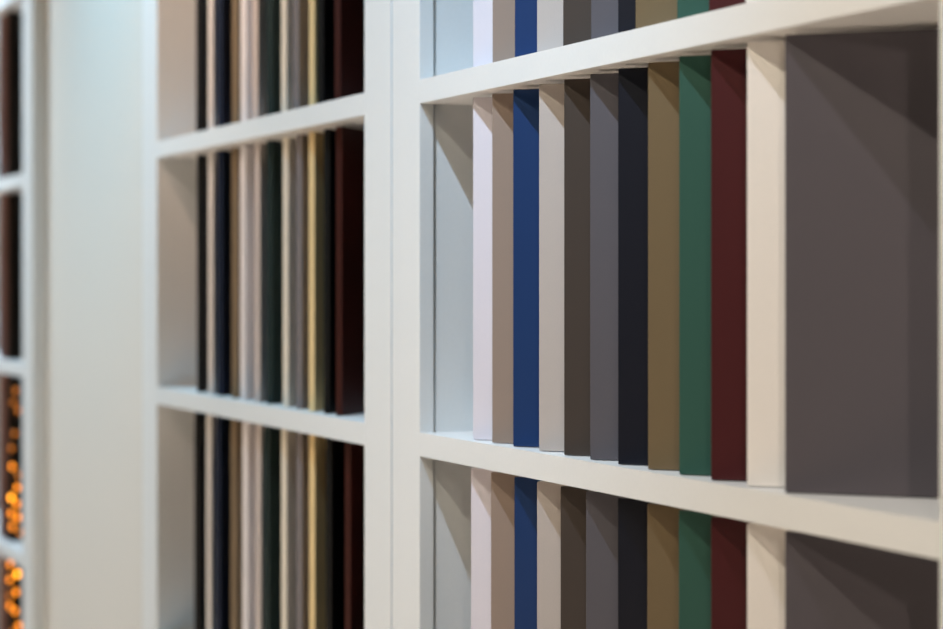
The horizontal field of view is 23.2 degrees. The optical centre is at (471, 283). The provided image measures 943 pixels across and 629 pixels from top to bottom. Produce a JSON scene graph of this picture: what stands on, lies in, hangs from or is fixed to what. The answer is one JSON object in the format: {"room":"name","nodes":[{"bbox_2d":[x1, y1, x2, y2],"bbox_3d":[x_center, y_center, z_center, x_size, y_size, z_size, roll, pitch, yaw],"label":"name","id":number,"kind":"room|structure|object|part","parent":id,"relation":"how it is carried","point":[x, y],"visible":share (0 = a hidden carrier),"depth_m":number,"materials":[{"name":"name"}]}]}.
{"room":"library","nodes":[
{"label":"library","id":0,"kind":"room"},
{"bbox_3d":[-1.742,1.475,1.458,4.360,0.050,9.000,0,0,-22],"label":"floor","id":1,"kind":"structure","parent":0,"visible":0},
{"bbox_2d":[0,0,45,628],"bbox_3d":[-0.840,0.443,4.348,0.222,2.014,1.021,0,0,-22],"label":"shelf unit","id":2,"kind":"object","parent":1,"relation":"on","point":[29,553],"visible":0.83,"depth_m":3.85,"materials":[{"name":"white paint"}]},
{"bbox_2d":[0,194,3,358],"bbox_3d":[-0.827,-0.013,4.290,0.007,0.300,0.190,0,0,20],"label":"book","id":3,"kind":"object","parent":2,"relation":"on","point":[1,195],"visible":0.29,"depth_m":4.20,"materials":[{"name":"paper"}]},
{"bbox_2d":[0,373,3,536],"bbox_3d":[-0.827,0.313,4.290,0.007,0.300,0.190,0,0,20],"label":"book","id":4,"kind":"object","parent":2,"relation":"on","point":[1,374],"visible":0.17,"depth_m":4.20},
{"bbox_2d":[0,16,3,177],"bbox_3d":[-0.827,-0.338,4.290,0.007,0.300,0.190,0,0,20],"label":"book","id":5,"kind":"object","parent":2,"relation":"on","point":[1,17],"visible":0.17,"depth_m":4.20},
{"bbox_2d":[0,555,3,628],"bbox_3d":[-0.827,0.639,4.290,0.007,0.300,0.190,0,0,20],"label":"book","id":6,"kind":"object","parent":2,"relation":"on","point":[1,556],"visible":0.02,"depth_m":4.20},
{"bbox_2d":[4,193,7,358],"bbox_3d":[-0.811,-0.013,4.251,0.007,0.300,0.190,0,0,20],"label":"book","id":7,"kind":"object","parent":2,"relation":"on","point":[5,194],"visible":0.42,"depth_m":4.16,"materials":[{"name":"brown paper"}]},
{"bbox_2d":[4,373,7,538],"bbox_3d":[-0.811,0.313,4.251,0.007,0.300,0.190,0,0,20],"label":"book","id":8,"kind":"object","parent":2,"relation":"on","point":[5,375],"visible":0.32,"depth_m":4.16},
{"bbox_2d":[4,13,7,176],"bbox_3d":[-0.811,-0.338,4.251,0.007,0.300,0.190,0,0,20],"label":"book","id":9,"kind":"object","parent":2,"relation":"on","point":[5,14],"visible":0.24,"depth_m":4.16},
{"bbox_2d":[4,557,7,628],"bbox_3d":[-0.811,0.639,4.251,0.007,0.300,0.190,0,0,20],"label":"book","id":10,"kind":"object","parent":2,"relation":"on","point":[5,559],"visible":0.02,"depth_m":4.16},
{"bbox_3d":[-0.837,0.474,4.353,0.188,0.022,0.854,0,0,-22],"label":"shelf","id":11,"kind":"part","parent":2,"relation":"part of","materials":[{"name":"white paint"}]},
{"bbox_3d":[-0.837,0.149,4.353,0.188,0.022,0.854,0,0,-22],"label":"shelf","id":12,"kind":"part","parent":2,"relation":"part of","materials":[{"name":"white paint"}]},
{"bbox_3d":[-0.837,-0.177,4.353,0.188,0.022,0.854,0,0,-22],"label":"shelf","id":13,"kind":"part","parent":2,"relation":"part of","materials":[{"name":"white paint"}]},
{"bbox_3d":[-0.837,-0.503,4.353,0.188,0.022,0.854,0,0,-22],"label":"shelf","id":14,"kind":"part","parent":2,"relation":"part of","materials":[{"name":"white paint"}]},
{"bbox_2d":[7,561,20,628],"bbox_3d":[-0.801,0.552,4.026,0.009,0.130,0.103,0,0,-22],"label":"fairy lights","id":15,"kind":"object","parent":2,"relation":"on","point":[10,562],"visible":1,"depth_m":4.03,"materials":[{"name":"metal"}]},
{"bbox_2d":[8,193,21,359],"bbox_3d":[-0.796,-0.013,4.213,0.007,0.300,0.190,0,0,20],"label":"book","id":16,"kind":"object","parent":2,"relation":"on","point":[14,199],"visible":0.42,"depth_m":4.13,"materials":[{"name":"black paper"}]},
{"bbox_2d":[8,11,21,175],"bbox_3d":[-0.796,-0.338,4.213,0.007,0.300,0.190,0,0,20],"label":"book","id":17,"kind":"object","parent":2,"relation":"on","point":[14,18],"visible":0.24,"depth_m":4.13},
{"bbox_2d":[8,374,21,541],"bbox_3d":[-0.796,0.313,4.213,0.007,0.300,0.190,0,0,20],"label":"book","id":18,"kind":"object","parent":2,"relation":"on","point":[16,458],"visible":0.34,"depth_m":4.13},
{"bbox_2d":[8,560,21,628],"bbox_3d":[-0.796,0.639,4.213,0.007,0.300,0.190,0,0,20],"label":"book","id":19,"kind":"object","parent":2,"relation":"on","point":[15,600],"visible":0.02,"depth_m":4.14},
{"bbox_2d":[9,376,21,534],"bbox_3d":[-0.796,0.299,4.013,0.010,0.275,0.082,0,0,-23],"label":"fairy lights","id":20,"kind":"object","parent":2,"relation":"on","point":[13,402],"visible":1,"depth_m":4.01,"materials":[{"name":"metal"}]},
{"bbox_3d":[-0.743,0.443,3.884,0.014,2.014,0.087,0,0,-22],"label":"post","id":21,"kind":"part","parent":2,"relation":"part of","materials":[{"name":"white paint"}]},
{"bbox_3d":[-0.638,0.443,3.889,0.186,2.014,0.018,0,0,-22],"label":"panel","id":22,"kind":"part","parent":2,"relation":"part of","materials":[{"name":"white paint"}]},
{"bbox_2d":[46,0,142,628],"bbox_3d":[-0.561,0.443,3.493,0.018,2.014,0.773,0,0,-22],"label":"wall panel","id":23,"kind":"object","parent":1,"relation":"on","point":[94,48],"visible":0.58,"depth_m":3.50,"materials":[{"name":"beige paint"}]},
{"bbox_2d":[143,0,392,628],"bbox_3d":[-0.179,0.443,2.693,0.222,2.014,0.996,0,0,-22],"label":"shelf unit","id":24,"kind":"object","parent":1,"relation":"on","point":[172,144],"visible":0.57,"depth_m":3.05,"materials":[{"name":"white paint"}]},
{"bbox_3d":[-0.425,0.443,3.087,0.014,2.014,0.081,0,0,-22],"label":"post","id":25,"kind":"part","parent":24,"relation":"part of","materials":[{"name":"white paint"}]},
{"bbox_3d":[-0.326,0.124,3.093,0.174,1.375,0.018,0,0,-22],"label":"panel","id":26,"kind":"part","parent":24,"relation":"part of","materials":[{"name":"white paint"}]},
{"bbox_2d":[194,412,206,628],"bbox_3d":[-0.316,0.313,3.005,0.007,0.300,0.190,0,0,20],"label":"book","id":27,"kind":"object","parent":24,"relation":"on","point":[199,418],"visible":0.29,"depth_m":2.92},
{"bbox_2d":[196,0,207,131],"bbox_3d":[-0.312,-0.338,2.997,0.007,0.300,0.190,0,0,20],"label":"book","id":28,"kind":"object","parent":24,"relation":"on","point":[201,5],"visible":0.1,"depth_m":2.91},
{"bbox_2d":[197,154,207,391],"bbox_3d":[-0.311,-0.013,2.993,0.007,0.300,0.190,0,0,20],"label":"book","id":29,"kind":"object","parent":24,"relation":"on","point":[202,160],"visible":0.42,"depth_m":2.90,"materials":[{"name":"black paper"}]},
{"bbox_2d":[206,414,215,628],"bbox_3d":[-0.294,0.313,2.950,0.007,0.300,0.190,0,0,20],"label":"book","id":30,"kind":"object","parent":24,"relation":"on","point":[210,419],"visible":0.28,"depth_m":2.86,"materials":[{"name":"grey paper"}]},
{"bbox_2d":[208,152,217,393],"bbox_3d":[-0.291,-0.013,2.943,0.007,0.300,0.190,0,0,20],"label":"book","id":31,"kind":"object","parent":24,"relation":"on","point":[212,156],"visible":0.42,"depth_m":2.85,"materials":[{"name":"beige paper"}]},
{"bbox_2d":[208,0,217,128],"bbox_3d":[-0.291,-0.338,2.943,0.007,0.300,0.190,0,0,20],"label":"book","id":32,"kind":"object","parent":24,"relation":"on","point":[212,4],"visible":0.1,"depth_m":2.85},
{"bbox_2d":[216,416,230,628],"bbox_3d":[-0.278,0.313,2.910,0.007,0.300,0.190,0,0,20],"label":"book","id":33,"kind":"object","parent":24,"relation":"on","point":[223,424],"visible":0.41,"depth_m":2.83,"materials":[{"name":"black paper"}]},
{"bbox_2d":[218,150,231,395],"bbox_3d":[-0.274,-0.013,2.902,0.007,0.300,0.190,0,0,20],"label":"book","id":34,"kind":"object","parent":24,"relation":"on","point":[224,157],"visible":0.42,"depth_m":2.81,"materials":[{"name":"black paper"}]},
{"bbox_2d":[218,0,231,126],"bbox_3d":[-0.274,-0.338,2.902,0.007,0.300,0.190,0,0,20],"label":"book","id":35,"kind":"object","parent":24,"relation":"on","point":[224,6],"visible":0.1,"depth_m":2.81,"materials":[{"name":"black"}]},
{"bbox_2d":[232,147,239,397],"bbox_3d":[-0.251,-0.013,2.844,0.007,0.300,0.190,0,0,20],"label":"book","id":36,"kind":"object","parent":24,"relation":"on","point":[235,151],"visible":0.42,"depth_m":2.75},
{"bbox_2d":[232,0,240,123],"bbox_3d":[-0.251,-0.338,2.842,0.007,0.300,0.190,0,0,20],"label":"book","id":37,"kind":"object","parent":24,"relation":"on","point":[236,4],"visible":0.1,"depth_m":2.75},
{"bbox_2d":[231,419,243,628],"bbox_3d":[-0.253,0.313,2.848,0.007,0.300,0.190,0,0,20],"label":"book","id":38,"kind":"object","parent":24,"relation":"on","point":[236,425],"visible":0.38,"depth_m":2.76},
{"bbox_2d":[241,0,252,121],"bbox_3d":[-0.237,-0.338,2.807,0.007,0.300,0.190,0,0,20],"label":"book","id":39,"kind":"object","parent":24,"relation":"on","point":[246,5],"visible":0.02,"depth_m":2.72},
{"bbox_2d":[240,146,254,399],"bbox_3d":[-0.238,-0.013,2.809,0.007,0.300,0.190,0,0,20],"label":"book","id":40,"kind":"object","parent":24,"relation":"on","point":[247,153],"visible":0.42,"depth_m":2.72,"materials":[{"name":"beige paper"}]},
{"bbox_2d":[243,421,255,628],"bbox_3d":[-0.234,0.313,2.801,0.007,0.300,0.190,0,0,20],"label":"book","id":41,"kind":"object","parent":24,"relation":"on","point":[249,429],"visible":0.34,"depth_m":2.71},
{"bbox_2d":[253,0,266,118],"bbox_3d":[-0.218,-0.338,2.761,0.007,0.300,0.190,0,0,20],"label":"book","id":42,"kind":"object","parent":24,"relation":"on","point":[259,6],"visible":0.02,"depth_m":2.67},
{"bbox_3d":[-0.174,0.149,2.693,0.188,0.022,0.838,0,0,-22],"label":"shelf","id":43,"kind":"part","parent":24,"relation":"part of","materials":[{"name":"white paint"}]},
{"bbox_3d":[-0.174,-0.177,2.693,0.188,0.022,0.838,0,0,-22],"label":"shelf","id":44,"kind":"part","parent":24,"relation":"part of","materials":[{"name":"white paint"}]},
{"bbox_2d":[255,143,266,401],"bbox_3d":[-0.215,-0.013,2.753,0.007,0.300,0.190,0,0,20],"label":"book","id":45,"kind":"object","parent":24,"relation":"on","point":[260,148],"visible":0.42,"depth_m":2.67,"materials":[{"name":"grey paper"}]},
{"bbox_2d":[256,424,265,628],"bbox_3d":[-0.214,0.313,2.750,0.007,0.300,0.190,0,0,20],"label":"book","id":46,"kind":"object","parent":24,"relation":"on","point":[259,428],"visible":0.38,"depth_m":2.66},
{"bbox_2d":[264,426,281,628],"bbox_3d":[-0.202,0.313,2.719,0.007,0.300,0.190,0,0,20],"label":"book","id":47,"kind":"object","parent":24,"relation":"on","point":[272,435],"visible":0.38,"depth_m":2.64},
{"bbox_2d":[267,0,280,114],"bbox_3d":[-0.197,-0.338,2.708,0.007,0.300,0.190,0,0,20],"label":"book","id":48,"kind":"object","parent":24,"relation":"on","point":[273,6],"visible":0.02,"depth_m":2.62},
{"bbox_2d":[267,140,282,403],"bbox_3d":[-0.197,-0.013,2.708,0.007,0.300,0.190,0,0,20],"label":"book","id":49,"kind":"object","parent":24,"relation":"on","point":[274,148],"visible":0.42,"depth_m":2.62,"materials":[{"name":"paper"}]},
{"bbox_2d":[281,0,292,111],"bbox_3d":[-0.176,-0.338,2.656,0.007,0.300,0.190,0,0,20],"label":"book","id":50,"kind":"object","parent":24,"relation":"on","point":[286,5],"visible":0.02,"depth_m":2.57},
{"bbox_2d":[281,429,296,628],"bbox_3d":[-0.176,0.313,2.656,0.007,0.300,0.190,0,0,20],"label":"book","id":51,"kind":"object","parent":24,"relation":"on","point":[288,437],"visible":0.28,"depth_m":2.57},
{"bbox_2d":[283,137,295,406],"bbox_3d":[-0.174,-0.013,2.651,0.007,0.300,0.190,0,0,20],"label":"book","id":52,"kind":"object","parent":24,"relation":"on","point":[289,144],"visible":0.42,"depth_m":2.56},
{"bbox_2d":[293,0,308,108],"bbox_3d":[-0.160,-0.338,2.614,0.007,0.300,0.190,0,0,20],"label":"book","id":53,"kind":"object","parent":24,"relation":"on","point":[300,7],"visible":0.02,"depth_m":2.53,"materials":[{"name":"grey paper"}]},
{"bbox_2d":[296,134,308,408],"bbox_3d":[-0.155,-0.013,2.604,0.007,0.300,0.190,0,0,20],"label":"book","id":54,"kind":"object","parent":24,"relation":"on","point":[302,141],"visible":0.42,"depth_m":2.52,"materials":[{"name":"grey paper"}]},
{"bbox_2d":[297,432,310,628],"bbox_3d":[-0.155,0.313,2.604,0.007,0.300,0.190,0,0,20],"label":"book","id":55,"kind":"object","parent":24,"relation":"on","point":[302,438],"visible":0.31,"depth_m":2.52,"materials":[{"name":"grey paper"}]},
{"bbox_2d":[309,0,317,105],"bbox_3d":[-0.139,-0.338,2.562,0.007,0.300,0.190,0,0,20],"label":"book","id":56,"kind":"object","parent":24,"relation":"on","point":[313,4],"visible":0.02,"depth_m":2.47,"materials":[{"name":"yellow metal"}]},
{"bbox_2d":[309,132,323,410],"bbox_3d":[-0.139,-0.013,2.562,0.007,0.300,0.190,0,0,20],"label":"book","id":57,"kind":"object","parent":24,"relation":"on","point":[316,140],"visible":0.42,"depth_m":2.47,"materials":[{"name":"yellow metal"}]},
{"bbox_2d":[309,435,325,628],"bbox_3d":[-0.138,0.313,2.561,0.007,0.300,0.190,0,0,20],"label":"book","id":58,"kind":"object","parent":24,"relation":"on","point":[317,444],"visible":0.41,"depth_m":2.48,"materials":[{"name":"yellow paper"}]},
{"bbox_2d":[318,0,334,102],"bbox_3d":[-0.127,-0.338,2.533,0.007,0.300,0.190,0,0,20],"label":"book","id":59,"kind":"object","parent":24,"relation":"on","point":[326,8],"visible":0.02,"depth_m":2.45,"materials":[{"name":"black paper"}]},
{"bbox_2d":[324,129,335,413],"bbox_3d":[-0.120,-0.013,2.514,0.007,0.300,0.190,0,0,20],"label":"book","id":60,"kind":"object","parent":24,"relation":"on","point":[329,134],"visible":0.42,"depth_m":2.42,"materials":[{"name":"black paper"}]},
{"bbox_2d":[326,438,345,628],"bbox_3d":[-0.117,0.313,2.508,0.007,0.300,0.190,0,0,20],"label":"book","id":61,"kind":"object","parent":24,"relation":"on","point":[335,449],"visible":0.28,"depth_m":2.43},
{"bbox_2d":[335,0,363,98],"bbox_3d":[-0.106,-0.338,2.481,0.007,0.300,0.190,0,0,20],"label":"book","id":62,"kind":"object","parent":24,"relation":"on","point":[349,14],"visible":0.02,"depth_m":2.41,"materials":[{"name":"paper"}]},
{"bbox_2d":[336,127,363,415],"bbox_3d":[-0.105,-0.013,2.477,0.007,0.300,0.190,0,0,20],"label":"book","id":63,"kind":"object","parent":24,"relation":"on","point":[349,141],"visible":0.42,"depth_m":2.40,"materials":[{"name":"paper"}]},
{"bbox_2d":[345,442,363,628],"bbox_3d":[-0.094,0.313,2.450,0.007,0.300,0.190,0,0,20],"label":"book","id":64,"kind":"object","parent":24,"relation":"on","point":[354,453],"visible":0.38,"depth_m":2.37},
{"bbox_3d":[-0.085,0.443,2.236,0.014,2.014,0.076,0,0,-22],"label":"post","id":65,"kind":"part","parent":24,"relation":"part of","materials":[{"name":"white paint"}]},
{"bbox_2d":[393,0,942,628],"bbox_3d":[0.194,0.443,1.758,0.222,2.014,1.007,0,0,-22],"label":"shelf unit","id":66,"kind":"object","parent":1,"relation":"on","point":[436,82],"visible":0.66,"depth_m":2.13,"materials":[{"name":"white paint"}]},
{"bbox_3d":[-0.055,0.443,2.161,0.014,2.014,0.074,0,0,-22],"label":"post","id":67,"kind":"part","parent":66,"relation":"part of","materials":[{"name":"white paint"}]},
{"bbox_3d":[0.042,0.124,2.174,0.172,1.375,0.018,0,0,-22],"label":"panel","id":68,"kind":"part","parent":66,"relation":"part of","materials":[{"name":"white paint"}]},
{"bbox_2d":[473,97,491,439],"bbox_3d":[0.090,-0.013,1.985,0.190,0.300,0.007,0,0,23],"label":"book","id":69,"kind":"object","parent":66,"relation":"on","point":[482,106],"visible":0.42,"depth_m":2.02,"materials":[{"name":"white paper"}]},
{"bbox_2d":[473,0,492,66],"bbox_3d":[0.090,-0.339,1.985,0.190,0.300,0.007,0,0,23],"label":"book","id":70,"kind":"object","parent":66,"relation":"on","point":[482,9],"visible":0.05,"depth_m":2.02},
{"bbox_2d":[471,468,496,628],"bbox_3d":[0.088,0.313,1.990,0.190,0.300,0.007,0,0,23],"label":"book","id":71,"kind":"object","parent":66,"relation":"on","point":[480,478],"visible":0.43,"depth_m":2.02,"materials":[{"name":"white paper"}]},
{"bbox_2d":[492,93,512,442],"bbox_3d":[0.106,-0.013,1.944,0.190,0.300,0.007,0,0,23],"label":"book","id":72,"kind":"object","parent":66,"relation":"on","point":[502,104],"visible":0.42,"depth_m":1.98,"materials":[{"name":"beige paper"}]},
{"bbox_2d":[493,0,514,61],"bbox_3d":[0.107,-0.339,1.943,0.190,0.300,0.007,0,0,23],"label":"book","id":73,"kind":"object","parent":66,"relation":"on","point":[503,10],"visible":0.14,"depth_m":1.97,"materials":[{"name":"beige paper"}]},
{"bbox_2d":[491,472,521,628],"bbox_3d":[0.105,0.313,1.947,0.190,0.300,0.007,0,0,23],"label":"book","id":74,"kind":"object","parent":66,"relation":"on","point":[502,484],"visible":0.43,"depth_m":1.98,"materials":[{"name":"beige paper"}]},
{"bbox_2d":[513,89,538,446],"bbox_3d":[0.124,-0.013,1.901,0.190,0.300,0.007,0,0,23],"label":"book","id":75,"kind":"object","parent":66,"relation":"on","point":[525,101],"visible":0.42,"depth_m":1.93,"materials":[{"name":"blue paper"}]},
{"bbox_2d":[515,0,536,56],"bbox_3d":[0.125,-0.339,1.898,0.190,0.300,0.007,0,0,23],"label":"book","id":76,"kind":"object","parent":66,"relation":"on","point":[525,10],"visible":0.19,"depth_m":1.93,"materials":[{"name":"blue paper"}]},
{"bbox_2d":[514,476,541,628],"bbox_3d":[0.125,0.313,1.899,0.190,0.300,0.007,0,0,23],"label":"book","id":77,"kind":"object","parent":66,"relation":"on","point":[525,489],"visible":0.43,"depth_m":1.93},
{"bbox_2d":[537,0,562,51],"bbox_3d":[0.142,-0.339,1.854,0.190,0.300,0.007,0,0,23],"label":"book","id":78,"kind":"object","parent":66,"relation":"on","point":[549,12],"visible":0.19,"depth_m":1.88,"materials":[{"name":"white paper"}]},
{"bbox_2d":[539,83,563,450],"bbox_3d":[0.144,-0.013,1.850,0.190,0.300,0.007,0,0,23],"label":"book","id":79,"kind":"object","parent":66,"relation":"on","point":[551,96],"visible":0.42,"depth_m":1.88,"materials":[{"name":"beige paper"}]},
{"bbox_2d":[537,481,566,628],"bbox_3d":[0.142,0.313,1.854,0.190,0.300,0.007,0,0,23],"label":"book","id":80,"kind":"object","parent":66,"relation":"on","point":[548,493],"visible":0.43,"depth_m":1.88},
{"bbox_2d":[561,486,591,628],"bbox_3d":[0.160,0.313,1.810,0.190,0.300,0.007,0,0,23],"label":"book","id":81,"kind":"object","parent":66,"relation":"on","point":[573,499],"visible":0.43,"depth_m":1.84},
{"bbox_2d":[564,78,589,455],"bbox_3d":[0.163,-0.013,1.803,0.190,0.300,0.007,0,0,23],"label":"book","id":82,"kind":"object","parent":66,"relation":"on","point":[576,91],"visible":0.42,"depth_m":1.83,"materials":[{"name":"grey paper"}]},
{"bbox_2d":[563,0,590,45],"bbox_3d":[0.162,-0.339,1.805,0.190,0.300,0.007,0,0,23],"label":"book","id":83,"kind":"object","parent":66,"relation":"on","point":[576,13],"visible":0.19,"depth_m":1.83,"materials":[{"name":"grey paper"}]},
{"bbox_2d":[590,73,617,459],"bbox_3d":[0.181,-0.013,1.757,0.190,0.300,0.007,0,0,23],"label":"book","id":84,"kind":"object","parent":66,"relation":"on","point":[603,87],"visible":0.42,"depth_m":1.79,"materials":[{"name":"grey stone"}]},
{"bbox_2d":[586,491,621,628],"bbox_3d":[0.178,0.313,1.764,0.190,0.300,0.007,0,0,23],"label":"book","id":85,"kind":"object","parent":66,"relation":"on","point":[601,508],"visible":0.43,"depth_m":1.79,"materials":[{"name":"grey stone"}]},
{"bbox_2d":[591,0,617,38],"bbox_3d":[0.182,-0.339,1.756,0.190,0.300,0.007,0,0,23],"label":"book","id":86,"kind":"object","parent":66,"relation":"on","point":[604,13],"visible":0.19,"depth_m":1.79,"materials":[{"name":"grey stone"}]},
{"bbox_2d":[618,0,635,32],"bbox_3d":[0.200,-0.339,1.710,0.190,0.300,0.007,0,0,23],"label":"book","id":87,"kind":"object","parent":66,"relation":"on","point":[626,9],"visible":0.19,"depth_m":1.74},
{"bbox_2d":[618,67,647,464],"bbox_3d":[0.200,-0.013,1.710,0.190,0.300,0.007,0,0,23],"label":"book","id":88,"kind":"object","parent":66,"relation":"on","point":[632,82],"visible":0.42,"depth_m":1.74,"materials":[{"name":"black paper"}]},
{"bbox_2d":[618,497,651,628],"bbox_3d":[0.200,0.313,1.710,0.190,0.300,0.007,0,0,23],"label":"book","id":89,"kind":"object","parent":66,"relation":"on","point":[632,513],"visible":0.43,"depth_m":1.74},
{"bbox_2d":[636,0,676,28],"bbox_3d":[0.211,-0.339,1.682,0.190,0.300,0.007,0,0,23],"label":"book","id":90,"kind":"object","parent":66,"relation":"on","point":[648,12],"visible":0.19,"depth_m":1.71,"materials":[{"name":"beige paper"}]},
{"bbox_2d":[648,61,678,469],"bbox_3d":[0.219,-0.013,1.662,0.190,0.300,0.007,0,0,23],"label":"book","id":91,"kind":"object","parent":66,"relation":"on","point":[663,77],"visible":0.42,"depth_m":1.69,"materials":[{"name":"brown paper"}]},
{"bbox_2d":[647,503,686,628],"bbox_3d":[0.218,0.313,1.663,0.190,0.300,0.007,0,0,23],"label":"book","id":92,"kind":"object","parent":66,"relation":"on","point":[662,520],"visible":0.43,"depth_m":1.69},
{"bbox_3d":[0.198,0.149,1.760,0.188,0.022,0.866,0,0,-22],"label":"shelf","id":93,"kind":"part","parent":66,"relation":"part of","materials":[{"name":"white paint"}]},
{"bbox_3d":[0.198,-0.177,1.760,0.188,0.022,0.866,0,0,-22],"label":"shelf","id":94,"kind":"part","parent":66,"relation":"part of","materials":[{"name":"white paint"}]},
{"bbox_2d":[677,0,708,18],"bbox_3d":[0.236,-0.339,1.619,0.190,0.300,0.007,0,0,23],"label":"book","id":95,"kind":"object","parent":66,"relation":"on","point":[685,8],"visible":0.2,"depth_m":1.65,"materials":[{"name":"green paper"}]},
{"bbox_2d":[679,55,710,475],"bbox_3d":[0.238,-0.013,1.615,0.190,0.300,0.007,0,0,23],"label":"book","id":96,"kind":"object","parent":66,"relation":"on","point":[694,71],"visible":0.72,"depth_m":1.65,"materials":[{"name":"green paper"}]},
{"bbox_2d":[679,509,716,628],"bbox_3d":[0.237,0.313,1.616,0.190,0.300,0.007,0,0,23],"label":"book","id":97,"kind":"object","parent":66,"relation":"on","point":[694,526],"visible":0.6,"depth_m":1.65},
{"bbox_2d":[709,0,745,11],"bbox_3d":[0.255,-0.339,1.573,0.190,0.300,0.007,0,0,23],"label":"book","id":98,"kind":"object","parent":66,"relation":"on","point":[713,4],"visible":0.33,"depth_m":1.60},
{"bbox_2d":[711,48,746,480],"bbox_3d":[0.256,-0.013,1.570,0.190,0.300,0.007,0,0,23],"label":"book","id":99,"kind":"object","parent":66,"relation":"on","point":[728,66],"visible":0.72,"depth_m":1.60,"materials":[{"name":"red paper"}]},
{"bbox_2d":[711,516,751,628],"bbox_3d":[0.256,0.313,1.570,0.190,0.300,0.007,0,0,23],"label":"book","id":100,"kind":"object","parent":66,"relation":"on","point":[728,535],"visible":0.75,"depth_m":1.60,"materials":[{"name":"red paper"}]},
{"bbox_2d":[747,41,784,486],"bbox_3d":[0.275,-0.013,1.522,0.190,0.300,0.007,0,0,23],"label":"book","id":101,"kind":"object","parent":66,"relation":"on","point":[765,60],"visible":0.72,"depth_m":1.55,"materials":[{"name":"beige paper"}]},
{"bbox_2d":[747,523,791,628],"bbox_3d":[0.275,0.313,1.522,0.190,0.300,0.007,0,0,23],"label":"book","id":102,"kind":"object","parent":66,"relation":"on","point":[765,544],"visible":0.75,"depth_m":1.55,"materials":[{"name":"beige paper"}]},
{"bbox_2d":[785,28,939,497],"bbox_3d":[0.294,-0.013,1.474,0.190,0.300,0.007,0,0,23],"label":"book","id":103,"kind":"object","parent":66,"relation":"on","point":[862,108],"visible":1,"depth_m":1.49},
{"bbox_2d":[785,531,939,628],"bbox_3d":[0.294,0.313,1.474,0.190,0.300,0.007,0,0,23],"label":"book","id":104,"kind":"object","parent":66,"relation":"on","point":[830,583],"visible":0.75,"depth_m":1.49,"materials":[{"name":"grey paper"}]},
{"bbox_3d":[0.291,0.443,1.295,0.014,2.014,0.076,0,0,-22],"label":"post","id":105,"kind":"part","parent":66,"relation":"part of","materials":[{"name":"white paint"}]}
]}

